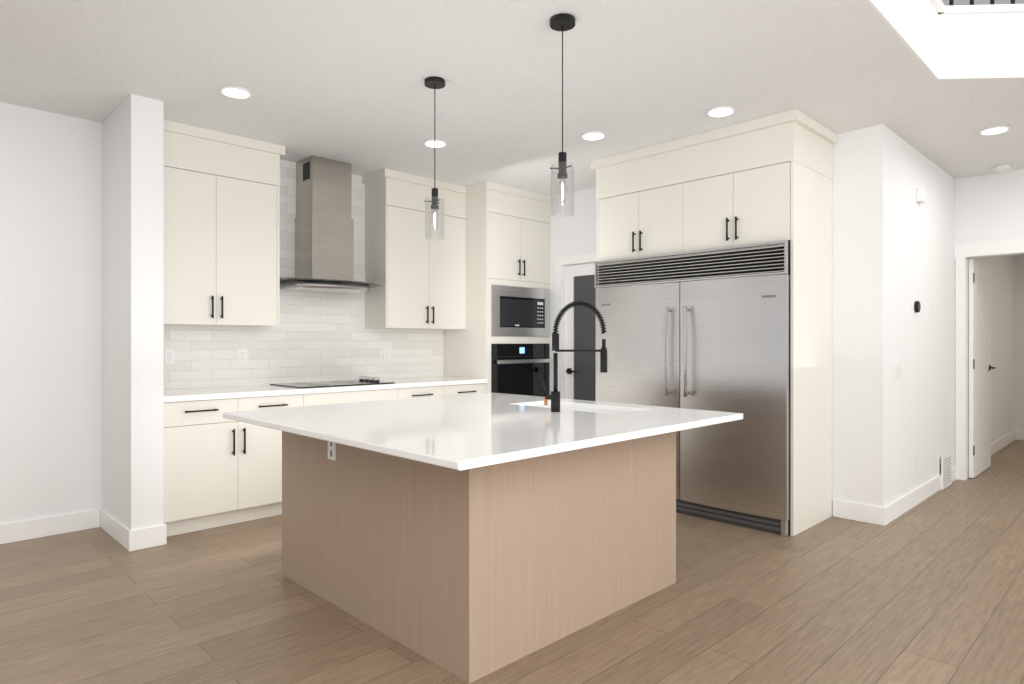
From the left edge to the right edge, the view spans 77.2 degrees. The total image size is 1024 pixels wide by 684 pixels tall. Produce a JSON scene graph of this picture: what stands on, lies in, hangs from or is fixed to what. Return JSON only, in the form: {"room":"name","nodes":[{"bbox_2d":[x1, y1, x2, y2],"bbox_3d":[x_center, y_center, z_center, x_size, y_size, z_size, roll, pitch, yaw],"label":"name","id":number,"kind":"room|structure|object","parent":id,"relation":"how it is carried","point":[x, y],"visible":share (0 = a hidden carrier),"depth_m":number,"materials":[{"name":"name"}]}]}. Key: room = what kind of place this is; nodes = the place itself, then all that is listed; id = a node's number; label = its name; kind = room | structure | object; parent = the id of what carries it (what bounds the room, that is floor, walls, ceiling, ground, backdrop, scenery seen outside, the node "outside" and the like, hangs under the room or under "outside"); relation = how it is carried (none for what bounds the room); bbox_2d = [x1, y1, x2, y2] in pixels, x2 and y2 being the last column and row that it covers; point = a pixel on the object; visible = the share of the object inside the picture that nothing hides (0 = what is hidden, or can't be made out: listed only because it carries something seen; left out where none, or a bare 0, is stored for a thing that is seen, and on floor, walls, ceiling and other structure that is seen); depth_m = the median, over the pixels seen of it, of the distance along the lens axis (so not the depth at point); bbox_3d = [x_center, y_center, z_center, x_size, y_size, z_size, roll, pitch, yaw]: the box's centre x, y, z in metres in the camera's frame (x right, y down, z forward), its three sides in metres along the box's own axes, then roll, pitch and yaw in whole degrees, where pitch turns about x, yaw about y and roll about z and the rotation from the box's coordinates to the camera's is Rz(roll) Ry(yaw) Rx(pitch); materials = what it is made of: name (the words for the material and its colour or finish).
{"room":"kitchen","nodes":[
{"label":"kitchen","id":0,"kind":"room"},
{"bbox_2d":[102,94,163,529],"bbox_3d":[-2.506,-0.120,4.226,0.180,2.780,0.724,0,0,-44],"label":"wall","id":1,"kind":"structure","parent":0,"point":[132,311],"depth_m":4.00,"materials":[{"name":"white paint"}]},
{"bbox_2d":[0,102,415,523],"bbox_3d":[-3.967,-0.120,3.372,11.050,2.780,0.100,0,0,-44],"label":"wall","id":2,"kind":"structure","parent":0,"point":[50,313],"depth_m":4.21,"materials":[{"name":"white paint"}]},
{"bbox_2d":[164,119,284,326],"bbox_3d":[-2.216,-0.817,4.742,0.952,1.384,0.373,0,0,-44],"label":"upper cabinet","id":3,"kind":"object","parent":2,"relation":"attached to","point":[221,228],"visible":0.9,"depth_m":4.63,"materials":[{"name":"white wood"}]},
{"bbox_2d":[164,159,443,388],"bbox_3d":[-1.691,-0.582,5.525,2.802,1.855,0.008,0,0,-44],"label":"tile backsplash","id":4,"kind":"structure","parent":2,"relation":"attached to","point":[317,336],"depth_m":5.43,"materials":[{"name":"white tile"}]},
{"bbox_2d":[164,349,174,364],"bbox_3d":[-2.513,0.107,4.710,0.070,0.115,0.007,0,0,-44],"label":"outlet","id":5,"kind":"object","parent":4,"relation":"attached to","point":[169,356],"visible":1,"depth_m":4.71,"materials":[{"name":"white plastic"}]},
{"bbox_2d":[238,349,246,363],"bbox_3d":[-2.134,0.113,5.081,0.070,0.115,0.007,0,0,-44],"label":"outlet","id":6,"kind":"object","parent":4,"relation":"attached to","point":[242,355],"visible":1,"depth_m":5.08,"materials":[{"name":"white plastic"}]},
{"bbox_2d":[384,348,389,359],"bbox_3d":[-1.173,0.113,6.022,0.070,0.115,0.007,0,0,-44],"label":"outlet","id":7,"kind":"object","parent":4,"relation":"attached to","point":[386,353],"visible":1,"depth_m":6.02,"materials":[{"name":"white plastic"}]},
{"bbox_2d":[280,155,385,293],"bbox_3d":[-1.509,-0.969,5.335,0.910,1.078,0.515,0,0,-44],"label":"range hood","id":8,"kind":"object","parent":2,"relation":"attached to","point":[324,241],"visible":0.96,"depth_m":5.29,"materials":[{"name":"silver metal"}]},
{"bbox_2d":[362,168,466,329],"bbox_3d":[-0.895,-0.817,6.036,0.947,1.384,0.373,0,0,-44],"label":"upper cabinet","id":9,"kind":"object","parent":2,"relation":"attached to","point":[415,271],"visible":0.96,"depth_m":5.83,"materials":[{"name":"white wood"}]},
{"bbox_2d":[0,440,1023,683],"bbox_3d":[2.353,1.320,1.885,18.000,0.100,11.400,0,0,-44],"label":"floor","id":10,"kind":"structure","parent":0,"point":[929,590],"depth_m":2.99,"materials":[{"name":"brown wood"}]},
{"bbox_2d":[164,396,307,536],"bbox_3d":[-2.118,0.829,4.655,0.970,0.883,0.635,0,0,-44],"label":"base cabinet","id":11,"kind":"object","parent":10,"relation":"on","point":[219,470],"depth_m":4.35,"materials":[{"name":"white wood"}]},
{"bbox_2d":[164,376,487,403],"bbox_3d":[-1.456,0.366,5.285,2.798,0.040,0.660,0,0,-44],"label":"countertop","id":12,"kind":"structure","parent":11,"relation":"on","point":[171,396],"depth_m":4.77,"materials":[{"name":"white stone"}]},
{"bbox_2d":[270,376,394,387],"bbox_3d":[-1.472,0.322,5.291,0.830,0.046,0.550,0,0,-44],"label":"cooktop","id":13,"kind":"object","parent":12,"relation":"in","point":[365,380],"visible":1,"depth_m":5.23,"materials":[{"name":"black glass"}]},
{"bbox_2d":[308,388,399,405],"bbox_3d":[-1.474,0.829,5.285,0.831,0.883,0.635,0,0,-44],"label":"base cabinet","id":14,"kind":"object","parent":10,"relation":"on","point":[321,398],"depth_m":5.05,"materials":[{"name":"white wood"}]},
{"bbox_2d":[400,384,447,398],"bbox_3d":[-1.003,0.829,5.747,0.489,0.883,0.635,0,0,-44],"label":"base cabinet","id":15,"kind":"object","parent":10,"relation":"on","point":[405,393],"depth_m":5.52,"materials":[{"name":"white wood"}]},
{"bbox_2d":[448,384,485,394],"bbox_3d":[-0.647,0.829,6.096,0.508,0.883,0.635,0,0,-44],"label":"base cabinet","id":16,"kind":"object","parent":10,"relation":"on","point":[453,389],"depth_m":5.87,"materials":[{"name":"white wood"}]},
{"bbox_2d":[282,432,675,683],"bbox_3d":[-0.198,0.832,3.445,1.441,0.876,1.570,0,0,-44],"label":"kitchen island","id":17,"kind":"object","parent":10,"relation":"on","point":[469,538],"depth_m":2.77,"materials":[{"name":"brown wood"}]},
{"bbox_2d":[223,392,742,471],"bbox_3d":[-0.160,0.377,3.282,1.870,0.030,1.906,0,0,-44],"label":"island countertop","id":18,"kind":"structure","parent":17,"relation":"on","point":[463,432],"depth_m":2.82,"materials":[{"name":"white stone"}]},
{"bbox_2d":[541,300,606,411],"bbox_3d":[0.323,0.073,3.351,0.220,0.577,0.286,0,0,-44],"label":"spring faucet","id":19,"kind":"object","parent":18,"relation":"on","point":[554,397],"visible":1,"depth_m":3.32,"materials":[{"name":"black metal"}]},
{"bbox_2d":[543,404,626,411],"bbox_3d":[0.375,0.496,3.594,0.349,0.233,0.794,0,0,-44],"label":"sink","id":20,"kind":"object","parent":18,"relation":"in","point":[584,406],"depth_m":3.75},
{"bbox_2d":[444,181,551,396],"bbox_3d":[-0.136,-0.119,6.554,0.918,2.778,0.695,0,0,-44],"label":"tall cabinet","id":21,"kind":"object","parent":10,"relation":"on","point":[501,342],"visible":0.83,"depth_m":6.26,"materials":[{"name":"white wood"}]},
{"bbox_2d":[595,240,790,537],"bbox_3d":[1.470,0.303,4.966,0.810,1.934,1.578,0,0,-44],"label":"refrigerator","id":22,"kind":"object","parent":10,"relation":"on","point":[707,329],"visible":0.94,"depth_m":4.53,"materials":[{"name":"grey metal"}]},
{"bbox_2d":[0,0,1023,195],"bbox_3d":[0.518,-1.695,3.758,18.000,0.370,6.155,0,0,-44],"label":"ceiling","id":23,"kind":"structure","parent":0,"point":[340,80],"depth_m":3.65,"materials":[{"name":"white paint"}]},
{"bbox_2d":[220,86,251,98],"bbox_3d":[-1.664,-1.502,3.864,0.176,0.014,0.176,0,0,-44],"label":"recessed light","id":24,"kind":"object","parent":23,"relation":"in","point":[237,92],"visible":0.98,"depth_m":3.85,"materials":[{"name":"white plastic"}]},
{"bbox_2d":[424,76,444,239],"bbox_3d":[-0.446,-1.052,3.707,0.120,0.914,0.120,0,0,-44],"label":"pendant light","id":25,"kind":"object","parent":23,"relation":"hanging from","point":[433,82],"visible":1,"depth_m":3.69,"materials":[{"name":"black"}]},
{"bbox_2d":[423,139,446,147],"bbox_3d":[-0.582,-1.502,4.861,0.176,0.014,0.176,0,0,-44],"label":"recessed light","id":26,"kind":"object","parent":23,"relation":"in","point":[438,143],"visible":0.92,"depth_m":4.83,"materials":[{"name":"white plastic"}]},
{"bbox_2d":[550,13,574,216],"bbox_3d":[0.237,-1.052,3.006,0.120,0.914,0.120,0,0,-44],"label":"pendant light","id":27,"kind":"object","parent":23,"relation":"hanging from","point":[562,22],"visible":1,"depth_m":2.99,"materials":[{"name":"black"}]},
{"bbox_2d":[581,131,605,140],"bbox_3d":[0.594,-1.502,4.682,0.176,0.014,0.176,0,0,-44],"label":"recessed light","id":28,"kind":"object","parent":23,"relation":"in","point":[594,135],"visible":0.96,"depth_m":4.65,"materials":[{"name":"white plastic"}]},
{"bbox_2d":[707,106,734,116],"bbox_3d":[1.363,-1.502,4.190,0.176,0.014,0.176,0,0,-44],"label":"recessed light","id":29,"kind":"object","parent":23,"relation":"in","point":[721,111],"visible":0.98,"depth_m":4.16,"materials":[{"name":"white plastic"}]},
{"bbox_2d":[929,0,1023,13],"bbox_3d":[-0.100,-2.430,0.094,11.988,1.099,1.826,0,0,-44],"label":"ledge","id":30,"kind":"object","parent":23,"relation":"on","point":[939,6],"visible":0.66,"depth_m":3.65,"materials":[{"name":"white paint"}]},
{"bbox_2d":[979,125,1009,134],"bbox_3d":[3.428,-1.502,4.561,0.176,0.014,0.176,0,0,-44],"label":"recessed light","id":31,"kind":"object","parent":23,"relation":"in","point":[993,130],"visible":0.98,"depth_m":4.54,"materials":[{"name":"white plastic"}]},
{"bbox_2d":[993,164,1011,171],"bbox_3d":[4.202,-1.490,5.500,0.130,0.040,0.130,0,0,-44],"label":"smoke detector","id":32,"kind":"object","parent":23,"relation":"attached to","point":[1002,168],"visible":1,"depth_m":5.47,"materials":[{"name":"white plastic"}]},
{"bbox_2d":[549,124,887,515],"bbox_3d":[1.294,-0.120,5.824,0.100,2.780,3.758,0,0,-44],"label":"wall","id":33,"kind":"structure","parent":0,"point":[860,321],"depth_m":4.57,"materials":[{"name":"white paint"}]},
{"bbox_2d":[555,253,596,398],"bbox_3d":[0.828,0.203,6.290,0.116,2.135,0.970,0,0,-44],"label":"door frame","id":34,"kind":"structure","parent":33,"relation":"attached to","point":[561,263],"depth_m":6.55,"materials":[{"name":"white wood"}]},
{"bbox_2d":[565,263,595,400],"bbox_3d":[0.814,0.242,6.276,0.085,2.039,0.798,0,0,-44],"label":"pantry door","id":35,"kind":"structure","parent":33,"relation":"in","point":[580,367],"depth_m":6.43,"materials":[{"name":"white wood"}]},
{"bbox_2d":[595,139,678,263],"bbox_3d":[1.237,-1.089,5.308,0.702,0.838,0.814,0,0,-44],"label":"upper cabinet","id":36,"kind":"object","parent":33,"relation":"attached to","point":[637,191],"depth_m":5.05,"materials":[{"name":"white wood"}]},
{"bbox_2d":[679,109,834,256],"bbox_3d":[1.806,-1.089,4.726,0.702,0.838,0.814,0,0,-44],"label":"upper cabinet","id":37,"kind":"object","parent":33,"relation":"attached to","point":[764,179],"depth_m":4.44,"materials":[{"name":"white wood"}]},
{"bbox_2d":[867,0,1023,79],"bbox_3d":[2.086,-2.920,2.157,18.000,2.820,1.697,0,0,-44],"label":"wall","id":38,"kind":"structure","parent":0,"point":[967,46],"depth_m":3.67,"materials":[{"name":"white"}]},
{"bbox_2d":[888,128,1015,503],"bbox_3d":[4.546,-0.120,6.449,5.420,2.780,0.100,0,0,-44],"label":"wall","id":39,"kind":"structure","parent":0,"point":[921,343],"depth_m":5.25,"materials":[{"name":"white paint"}]},
{"bbox_2d":[0,430,1023,551],"bbox_3d":[0.861,1.208,2.337,16.500,0.125,8.134,0,0,-44],"label":"baseboard","id":40,"kind":"structure","parent":39,"relation":"attached to","point":[129,540],"depth_m":4.31,"materials":[{"name":"white wood"}]},
{"bbox_2d":[895,362,900,377],"bbox_3d":[2.819,0.203,4.682,0.140,0.115,0.008,0,0,-44],"label":"light switch","id":41,"kind":"object","parent":39,"relation":"attached to","point":[897,369],"visible":0.98,"depth_m":4.66,"materials":[{"name":"white plastic"}]},
{"bbox_2d":[914,301,920,312],"bbox_3d":[3.164,-0.275,5.008,0.090,0.090,0.024,0,0,-44],"label":"thermostat","id":42,"kind":"object","parent":39,"relation":"attached to","point":[917,306],"visible":1,"depth_m":4.99,"materials":[{"name":"black plastic"}]},
{"bbox_2d":[916,187,925,203],"bbox_3d":[3.221,-1.155,5.050,0.110,0.110,0.044,0,0,-44],"label":"sensor box","id":43,"kind":"object","parent":39,"relation":"attached to","point":[920,195],"visible":1,"depth_m":5.02,"materials":[{"name":"white plastic"}]},
{"bbox_2d":[941,452,951,489],"bbox_3d":[3.817,1.130,5.635,0.320,0.280,0.014,0,0,-44],"label":"air vent","id":44,"kind":"object","parent":39,"relation":"in","point":[946,470],"visible":1,"depth_m":5.61,"materials":[{"name":"white plastic"}]},
{"bbox_2d":[942,0,1023,5],"bbox_3d":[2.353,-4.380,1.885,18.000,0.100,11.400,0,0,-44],"label":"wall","id":45,"kind":"structure","parent":0,"point":[967,2],"depth_m":8.18,"materials":[{"name":"white paint"}]},
{"bbox_2d":[955,169,1023,244],"bbox_3d":[5.676,-0.120,4.423,0.100,2.780,4.376,0,0,-44],"label":"wall","id":46,"kind":"structure","parent":0,"point":[989,207],"depth_m":5.76,"materials":[{"name":"white paint"}]},
{"bbox_2d":[969,259,995,477],"bbox_3d":[4.571,0.245,6.224,0.839,2.030,0.087,0,0,-44],"label":"hall door","id":47,"kind":"structure","parent":46,"relation":"in","point":[980,367],"depth_m":6.13,"materials":[{"name":"white wood"}]},
{"bbox_2d":[955,238,1023,479],"bbox_3d":[4.502,0.185,5.608,0.120,2.170,1.038,0,0,-44],"label":"door frame","id":48,"kind":"structure","parent":46,"relation":"attached to","point":[964,253],"depth_m":5.90,"materials":[{"name":"white wood"}]},
{"bbox_2d":[1016,254,1023,430],"bbox_3d":[8.105,-0.120,6.802,0.100,2.780,4.577,0,0,-44],"label":"wall","id":49,"kind":"structure","parent":0,"point":[1019,258],"depth_m":8.29,"materials":[{"name":"white paint"}]}
]}

